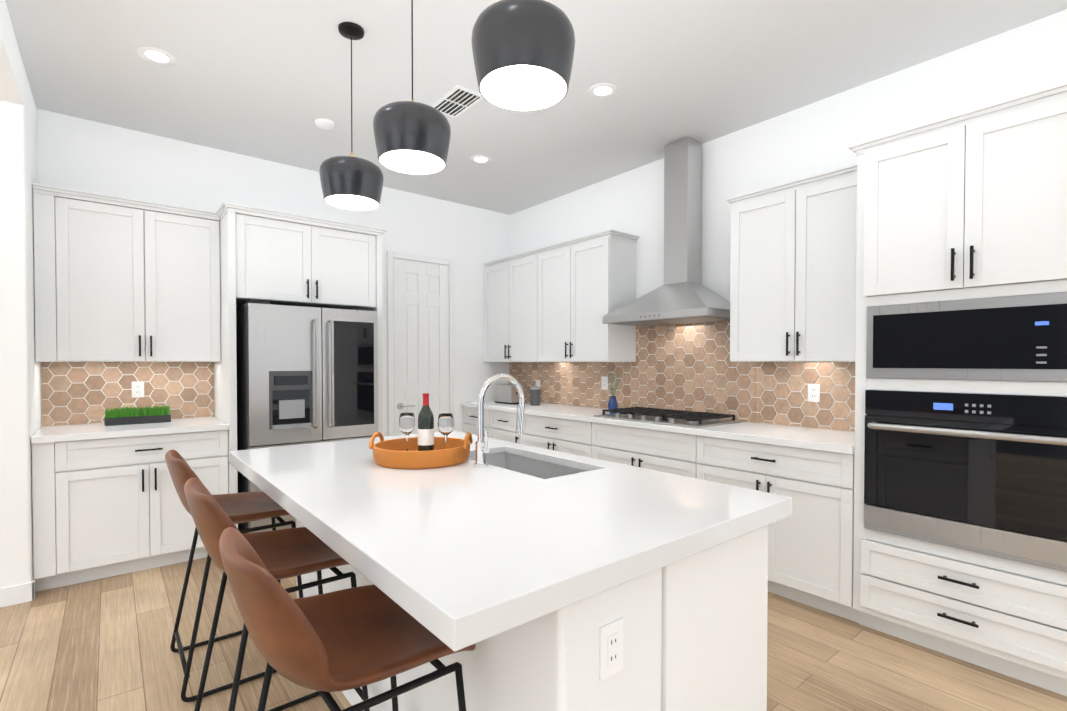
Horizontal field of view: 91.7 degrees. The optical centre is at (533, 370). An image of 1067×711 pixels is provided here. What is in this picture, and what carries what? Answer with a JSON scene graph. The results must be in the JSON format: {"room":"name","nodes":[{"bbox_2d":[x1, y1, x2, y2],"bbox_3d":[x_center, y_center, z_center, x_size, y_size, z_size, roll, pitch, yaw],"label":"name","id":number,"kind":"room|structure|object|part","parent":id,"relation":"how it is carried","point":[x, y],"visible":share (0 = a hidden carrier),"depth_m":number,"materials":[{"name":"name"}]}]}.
{"room":"kitchen","nodes":[
{"label":"kitchen","id":0,"kind":"room"},
{"bbox_2d":[0,0,23,104],"bbox_3d":[-2.223,-1.566,1.468,0.848,0.239,2.928,-1,1,-39],"label":"ceiling","id":1,"kind":"structure","parent":0,"point":[11,77],"depth_m":2.57,"materials":[{"name":"white paint"}]},
{"bbox_2d":[0,64,40,587],"bbox_3d":[-3.363,-0.208,2.883,0.848,3.000,0.670,-1,1,-39],"label":"wall","id":2,"kind":"structure","parent":0,"point":[20,398],"depth_m":2.87,"materials":[{"name":"white paint"}]},
{"bbox_2d":[0,580,34,607],"bbox_3d":[-2.127,1.224,3.905,4.052,0.105,0.682,-1,1,-39],"label":"baseboard","id":3,"kind":"structure","parent":2,"relation":"attached to","point":[17,594],"depth_m":2.87,"materials":[{"name":"white paint"}]},
{"bbox_2d":[36,108,509,436],"bbox_3d":[-3.355,-0.215,3.387,8.100,3.000,0.100,-1,1,-39],"label":"wall","id":4,"kind":"structure","parent":0,"point":[76,153],"depth_m":4.33,"materials":[{"name":"white paint"}]},
{"bbox_2d":[41,362,213,425],"bbox_3d":[-2.863,0.147,3.723,0.975,0.425,0.008,-1,1,-39],"label":"backsplash","id":5,"kind":"structure","parent":4,"relation":"attached to","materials":[{"name":"beige tile"}]},
{"bbox_2d":[132,381,143,397],"bbox_3d":[-2.845,0.133,3.726,0.072,0.116,0.008,-1,1,-39],"label":"outlet","id":6,"kind":"object","parent":5,"relation":"attached to","point":[137,386],"depth_m":3.72,"materials":[{"name":"white plastic"}]},
{"bbox_2d":[387,251,454,435],"bbox_3d":[-1.104,0.058,5.153,0.725,2.400,0.020,-1,1,-39],"label":"door frame","id":7,"kind":"structure","parent":4,"relation":"attached to","point":[391,255],"depth_m":4.95,"materials":[{"name":"white paint"}]},
{"bbox_2d":[394,258,448,435],"bbox_3d":[-1.088,0.088,5.134,0.597,2.332,0.070,-1,1,-39],"label":"pantry door","id":8,"kind":"structure","parent":4,"relation":"in","point":[421,327],"depth_m":5.13,"materials":[{"name":"white paint"}]},
{"bbox_3d":[-1.230,0.340,5.014,0.162,0.064,0.058,-1,1,-39],"label":"pantry door handle","id":9,"kind":"part","parent":8,"relation":"part of","materials":[{"name":"silver metal"}]},
{"bbox_2d":[0,557,1066,710],"bbox_3d":[-0.505,1.388,-0.071,8.100,0.100,9.100,-1,1,-39],"label":"floor","id":10,"kind":"structure","parent":0,"point":[103,644],"depth_m":2.31,"materials":[{"name":"brown wood"}]},
{"bbox_2d":[31,183,228,591],"bbox_3d":[-2.659,0.076,3.473,0.975,2.415,0.652,-1,1,-39],"label":"tall cabinet","id":11,"kind":"object","parent":10,"relation":"on","point":[127,302],"visible":0.92,"depth_m":3.36,"materials":[{"name":"white paint"}]},
{"bbox_2d":[31,416,228,443],"bbox_3d":[-2.662,0.383,3.481,0.975,0.040,0.643,-1,1,-39],"label":"countertop","id":12,"kind":"structure","parent":11,"relation":"on","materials":[{"name":"white stone"}]},
{"bbox_2d":[104,405,170,425],"bbox_3d":[-2.719,0.298,3.565,0.360,0.125,0.093,-1,1,-39],"label":"planter","id":13,"kind":"object","parent":12,"relation":"on","point":[129,415],"visible":1,"depth_m":3.54,"materials":[{"name":"grey"}]},
{"bbox_2d":[165,450,302,701],"bbox_3d":[-1.345,0.824,2.334,0.504,0.952,0.467,-1,1,-39],"label":"bar stool","id":14,"kind":"object","parent":10,"relation":"on","point":[243,507],"visible":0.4,"depth_m":2.24,"materials":[{"name":"leather"}]},
{"bbox_3d":[-1.345,0.508,2.329,0.514,0.331,0.478,-1,1,-39],"label":"seat","id":15,"kind":"part","parent":14,"relation":"part of","materials":[{"name":"leather"}]},
{"bbox_2d":[184,478,369,710],"bbox_3d":[-0.883,0.833,1.769,0.504,0.952,0.467,-1,1,-39],"label":"bar stool","id":16,"kind":"object","parent":10,"relation":"on","point":[287,553],"visible":0.69,"depth_m":1.74,"materials":[{"name":"leather"}]},
{"bbox_3d":[-0.883,0.517,1.764,0.514,0.331,0.478,-1,1,-39],"label":"seat","id":17,"kind":"part","parent":16,"relation":"part of","materials":[{"name":"leather"}]},
{"bbox_3d":[-0.873,0.991,1.780,0.478,0.635,0.467,-1,1,-39],"label":"frame","id":18,"kind":"part","parent":16,"relation":"part of","materials":[{"name":"black metal"}]},
{"bbox_2d":[214,202,387,527],"bbox_3d":[-1.846,0.066,4.113,1.155,2.415,0.690,-1,1,-39],"label":"cabinet","id":19,"kind":"object","parent":10,"relation":"on","point":[273,257],"visible":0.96,"depth_m":3.78,"materials":[{"name":"white paint"}]},
{"bbox_2d":[236,300,377,533],"bbox_3d":[-1.785,0.393,4.050,0.908,1.763,0.816,-1,1,-39],"label":"fridge","id":20,"kind":"object","parent":10,"relation":"on","point":[307,375],"visible":0.5,"depth_m":3.72,"materials":[{"name":"silver metal"}]},
{"bbox_2d":[219,527,475,710],"bbox_3d":[-0.452,0.841,1.243,0.504,0.952,0.467,-1,1,-39],"label":"bar stool","id":21,"kind":"object","parent":10,"relation":"on","point":[324,645],"visible":0.83,"depth_m":1.13,"materials":[{"name":"leather"}]},
{"bbox_3d":[-0.442,0.999,1.253,0.478,0.635,0.467,-1,1,-39],"label":"frame","id":22,"kind":"part","parent":21,"relation":"part of","materials":[{"name":"black metal"}]},
{"bbox_2d":[463,408,484,436],"bbox_3d":[-0.330,0.813,5.453,0.619,0.880,0.553,-1,1,-39],"label":"base cabinet","id":23,"kind":"object","parent":10,"relation":"on","point":[470,415],"depth_m":5.34,"materials":[{"name":"white paint"}]},
{"bbox_2d":[485,408,512,441],"bbox_3d":[-0.034,0.819,5.091,0.619,0.880,0.616,-1,1,-39],"label":"base cabinet","id":24,"kind":"object","parent":10,"relation":"on","point":[498,425],"depth_m":4.96,"materials":[{"name":"white paint"}]},
{"bbox_2d":[296,522,767,710],"bbox_3d":[-0.220,0.873,2.110,0.895,0.863,1.982,-1,1,-39],"label":"kitchen island","id":25,"kind":"object","parent":10,"relation":"on","point":[691,635],"depth_m":1.30,"materials":[{"name":"white paint"}]},
{"bbox_2d":[229,431,791,653],"bbox_3d":[-0.318,0.414,2.026,1.204,0.056,2.068,-1,1,-39],"label":"island countertop","id":26,"kind":"structure","parent":25,"relation":"on","point":[510,536],"depth_m":1.38,"materials":[{"name":"white stone"}]},
{"bbox_2d":[369,432,472,468],"bbox_3d":[-0.474,0.322,2.212,0.417,0.120,0.408,-1,1,-39],"label":"basket tray","id":27,"kind":"object","parent":26,"relation":"on","point":[393,453],"visible":0.94,"depth_m":2.08,"materials":[{"name":"orange wicker"}]},
{"bbox_2d":[399,413,414,450],"bbox_3d":[-0.561,0.275,2.298,0.072,0.175,0.072,-1,1,-39],"label":"wine glass","id":28,"kind":"object","parent":27,"relation":"in","point":[406,423],"visible":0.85,"depth_m":2.27,"materials":[{"name":"clear glass"}]},
{"bbox_2d":[418,393,433,450],"bbox_3d":[-0.474,0.231,2.281,0.071,0.264,0.071,-1,1,-39],"label":"wine bottle","id":29,"kind":"object","parent":27,"relation":"in","point":[425,429],"visible":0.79,"depth_m":2.25,"materials":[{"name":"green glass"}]},
{"bbox_2d":[437,413,453,448],"bbox_3d":[-0.384,0.276,2.272,0.072,0.175,0.072,-1,1,-39],"label":"wine glass","id":30,"kind":"object","parent":27,"relation":"in","point":[445,425],"visible":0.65,"depth_m":2.25,"materials":[{"name":"clear glass"}]},
{"bbox_2d":[473,374,524,467],"bbox_3d":[-0.128,0.198,2.138,0.254,0.371,0.090,-1,1,-39],"label":"faucet","id":31,"kind":"object","parent":26,"relation":"on","point":[481,446],"depth_m":2.08,"materials":[{"name":"silver metal"}]},
{"bbox_2d":[468,452,585,478],"bbox_3d":[-0.050,0.521,2.226,0.344,0.215,0.704,-1,1,-39],"label":"sink","id":32,"kind":"object","parent":26,"relation":"in","point":[525,463],"depth_m":2.43,"materials":[{"name":"silver metal"}]},
{"bbox_2d":[599,617,622,680],"bbox_3d":[0.175,0.619,1.154,0.072,0.116,0.010,-1,1,-39],"label":"outlet","id":33,"kind":"object","parent":25,"relation":"attached to","point":[610,628],"depth_m":1.15,"materials":[{"name":"white plastic"}]},
{"bbox_2d":[513,412,584,455],"bbox_3d":[0.406,0.827,4.553,0.619,0.880,1.004,-1,1,-39],"label":"base cabinet","id":34,"kind":"object","parent":10,"relation":"on","point":[567,436],"depth_m":4.36,"materials":[{"name":"white paint"}]},
{"bbox_2d":[585,424,684,475],"bbox_3d":[0.980,0.838,3.852,0.619,0.880,1.041,-1,1,-39],"label":"base cabinet","id":35,"kind":"object","parent":10,"relation":"on","point":[638,447],"depth_m":3.66,"materials":[{"name":"white paint"}]},
{"bbox_2d":[685,436,858,622],"bbox_3d":[1.540,0.849,3.167,0.619,0.880,0.960,-1,1,-39],"label":"base cabinet","id":36,"kind":"object","parent":10,"relation":"on","point":[811,549],"depth_m":2.80,"materials":[{"name":"white paint"}]},
{"bbox_2d":[461,400,854,455],"bbox_3d":[0.660,0.372,4.217,0.643,0.040,3.710,-1,1,-39],"label":"countertop","id":37,"kind":"structure","parent":36,"relation":"on","point":[783,435],"depth_m":3.29,"materials":[{"name":"white stone"}]},
{"bbox_2d":[495,384,524,403],"bbox_3d":[-0.242,0.238,5.354,0.170,0.190,0.290,-1,1,-39],"label":"toaster","id":38,"kind":"object","parent":37,"relation":"on","point":[506,393],"visible":0.75,"depth_m":5.27,"materials":[{"name":"silver metal"}]},
{"bbox_2d":[530,385,540,405],"bbox_3d":[0.019,0.238,5.082,0.104,0.199,0.104,-1,1,-39],"label":"canister","id":39,"kind":"object","parent":37,"relation":"on","point":[535,395],"visible":1,"depth_m":5.04,"materials":[{"name":"grey plastic"}]},
{"bbox_2d":[607,372,624,412],"bbox_3d":[0.665,0.178,4.279,0.137,0.344,0.151,-1,1,-39],"label":"vase","id":40,"kind":"object","parent":37,"relation":"on","point":[612,403],"visible":0.9,"depth_m":4.26,"materials":[{"name":"blue ceramic"}]},
{"bbox_2d":[594,407,740,427],"bbox_3d":[0.964,0.332,3.830,0.535,0.050,0.915,-1,1,-39],"label":"cooktop","id":41,"kind":"object","parent":37,"relation":"in","point":[693,419],"visible":1,"depth_m":3.68,"materials":[{"name":"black metal"}]},
{"bbox_2d":[848,82,1066,695],"bbox_3d":[2.067,0.092,2.438,0.711,2.415,0.878,-1,1,-39],"label":"tall cabinet","id":42,"kind":"object","parent":10,"relation":"on","point":[960,507],"visible":1,"depth_m":2.23,"materials":[{"name":"white paint"}]},
{"bbox_2d":[864,390,1066,571],"bbox_3d":[1.845,0.437,2.242,0.112,0.676,0.742,-1,1,-39],"label":"oven","id":43,"kind":"object","parent":42,"relation":"in","point":[983,473],"depth_m":2.22,"materials":[{"name":"black metal"}]},
{"bbox_2d":[866,292,1066,381],"bbox_3d":[1.873,-0.136,2.256,0.040,0.347,0.742,-1,1,-39],"label":"microwave","id":44,"kind":"object","parent":42,"relation":"in","point":[1005,336],"depth_m":2.23,"materials":[{"name":"black metal"}]},
{"bbox_2d":[5,0,1066,214],"bbox_3d":[-0.505,-1.712,-0.119,8.100,0.100,9.100,-1,1,-39],"label":"ceiling","id":45,"kind":"structure","parent":0,"point":[269,80],"depth_m":2.94,"materials":[{"name":"white paint"}]},
{"bbox_2d":[137,47,176,65],"bbox_3d":[-2.041,-1.703,2.811,0.176,0.006,0.176,-1,1,-39],"label":"recessed light","id":46,"kind":"object","parent":45,"relation":"in","point":[160,58],"visible":1,"depth_m":2.81,"materials":[{"name":"white plastic"}]},
{"bbox_2d":[315,118,334,129],"bbox_3d":[-1.442,-1.701,3.585,0.128,0.034,0.128,-1,1,-39],"label":"recessed light","id":47,"kind":"object","parent":45,"relation":"attached to","point":[324,124],"visible":1,"depth_m":3.55,"materials":[{"name":"white plastic"}]},
{"bbox_2d":[319,22,383,209],"bbox_3d":[-0.910,-1.273,2.593,0.304,0.860,0.304,-1,1,-39],"label":"pendant light","id":48,"kind":"object","parent":45,"relation":"hanging from","point":[351,181],"visible":1,"depth_m":2.51,"materials":[{"name":"grey metal"}]},
{"bbox_3d":[-0.910,-1.372,2.592,0.124,0.662,0.124,-1,1,-39],"label":"cord","id":49,"kind":"part","parent":48,"relation":"part of","materials":[{"name":"black metal"}]},
{"bbox_3d":[-0.910,-0.943,2.598,0.304,0.200,0.304,-1,1,-39],"label":"lamp shade","id":50,"kind":"part","parent":48,"relation":"part of","materials":[{"name":"grey metal"}]},
{"bbox_2d":[373,0,450,174],"bbox_3d":[-0.485,-1.265,2.075,0.304,0.860,0.304,-1,1,-39],"label":"pendant light","id":51,"kind":"object","parent":45,"relation":"hanging from","point":[412,137],"visible":1,"depth_m":1.98,"materials":[{"name":"grey metal"}]},
{"bbox_3d":[-0.485,-0.935,2.080,0.304,0.200,0.304,-1,1,-39],"label":"lamp shade","id":52,"kind":"part","parent":51,"relation":"part of","materials":[{"name":"grey metal"}]},
{"bbox_3d":[-0.485,-1.364,2.073,0.124,0.662,0.124,-1,1,-39],"label":"cord","id":53,"kind":"part","parent":51,"relation":"part of","materials":[{"name":"black metal"}]},
{"bbox_2d":[432,85,482,117],"bbox_3d":[-0.491,-1.708,3.301,0.200,0.012,0.360,-1,1,-39],"label":"ceiling vent","id":54,"kind":"object","parent":45,"relation":"in","point":[456,101],"visible":0.9,"depth_m":3.28,"materials":[{"name":"white plastic"}]},
{"bbox_2d":[470,155,491,163],"bbox_3d":[-0.428,-1.725,4.234,0.176,0.006,0.176,-1,1,-39],"label":"recessed light","id":55,"kind":"object","parent":45,"relation":"in","point":[479,159],"visible":1,"depth_m":4.23,"materials":[{"name":"white plastic"}]},
{"bbox_2d":[471,0,574,110],"bbox_3d":[-0.029,-1.256,1.518,0.304,0.860,0.304,-1,1,-39],"label":"pendant light","id":56,"kind":"object","parent":45,"relation":"hanging from","point":[523,53],"visible":1,"depth_m":1.42,"materials":[{"name":"grey metal"}]},
{"bbox_2d":[588,83,616,98],"bbox_3d":[0.423,-1.709,3.165,0.176,0.006,0.176,-1,1,-39],"label":"recessed light","id":57,"kind":"object","parent":45,"relation":"in","point":[605,90],"visible":1,"depth_m":3.16,"materials":[{"name":"white plastic"}]},
{"bbox_2d":[510,9,1066,300],"bbox_3d":[2.622,-0.200,2.399,0.100,3.000,9.000,-1,1,-39],"label":"wall","id":58,"kind":"structure","parent":0,"point":[818,137],"depth_m":3.42,"materials":[{"name":"white paint"}]},
{"bbox_2d":[484,252,532,363],"bbox_3d":[-0.095,-0.612,5.356,0.349,1.043,0.967,-1,1,-39],"label":"upper cabinet","id":59,"kind":"object","parent":58,"relation":"attached to","point":[508,283],"depth_m":5.27,"materials":[{"name":"white paint"}]},
{"bbox_2d":[533,232,636,363],"bbox_3d":[0.440,-0.602,4.703,0.349,1.043,0.967,-1,1,-39],"label":"upper cabinet","id":60,"kind":"object","parent":58,"relation":"attached to","point":[577,283],"depth_m":4.45,"materials":[{"name":"white paint"}]},
{"bbox_2d":[603,137,729,325],"bbox_3d":[1.022,-1.042,3.857,0.490,1.357,0.920,-1,1,-39],"label":"range hood","id":61,"kind":"object","parent":58,"relation":"attached to","point":[682,295],"visible":0.94,"depth_m":3.86,"materials":[{"name":"silver metal"}]},
{"bbox_2d":[509,321,854,431],"bbox_3d":[0.905,-0.031,4.412,0.008,0.760,3.710,-1,1,-39],"label":"backsplash","id":62,"kind":"structure","parent":58,"relation":"attached to","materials":[{"name":"beige tile"}]},
{"bbox_2d":[602,376,607,388],"bbox_3d":[0.647,0.109,4.715,0.008,0.116,0.072,-1,1,-39],"label":"outlet","id":63,"kind":"object","parent":62,"relation":"attached to","point":[604,378],"depth_m":4.71,"materials":[{"name":"white plastic"}]},
{"bbox_2d":[808,384,819,401],"bbox_3d":[1.793,0.141,3.315,0.008,0.116,0.072,-1,1,-39],"label":"outlet","id":64,"kind":"object","parent":62,"relation":"attached to","point":[813,389],"depth_m":3.31,"materials":[{"name":"white plastic"}]},
{"bbox_2d":[725,168,856,363],"bbox_3d":[1.685,-0.578,3.182,0.349,1.043,0.833,-1,1,-39],"label":"upper cabinet","id":65,"kind":"object","parent":58,"relation":"attached to","point":[794,246],"depth_m":3.08,"materials":[{"name":"white paint"}]}
]}

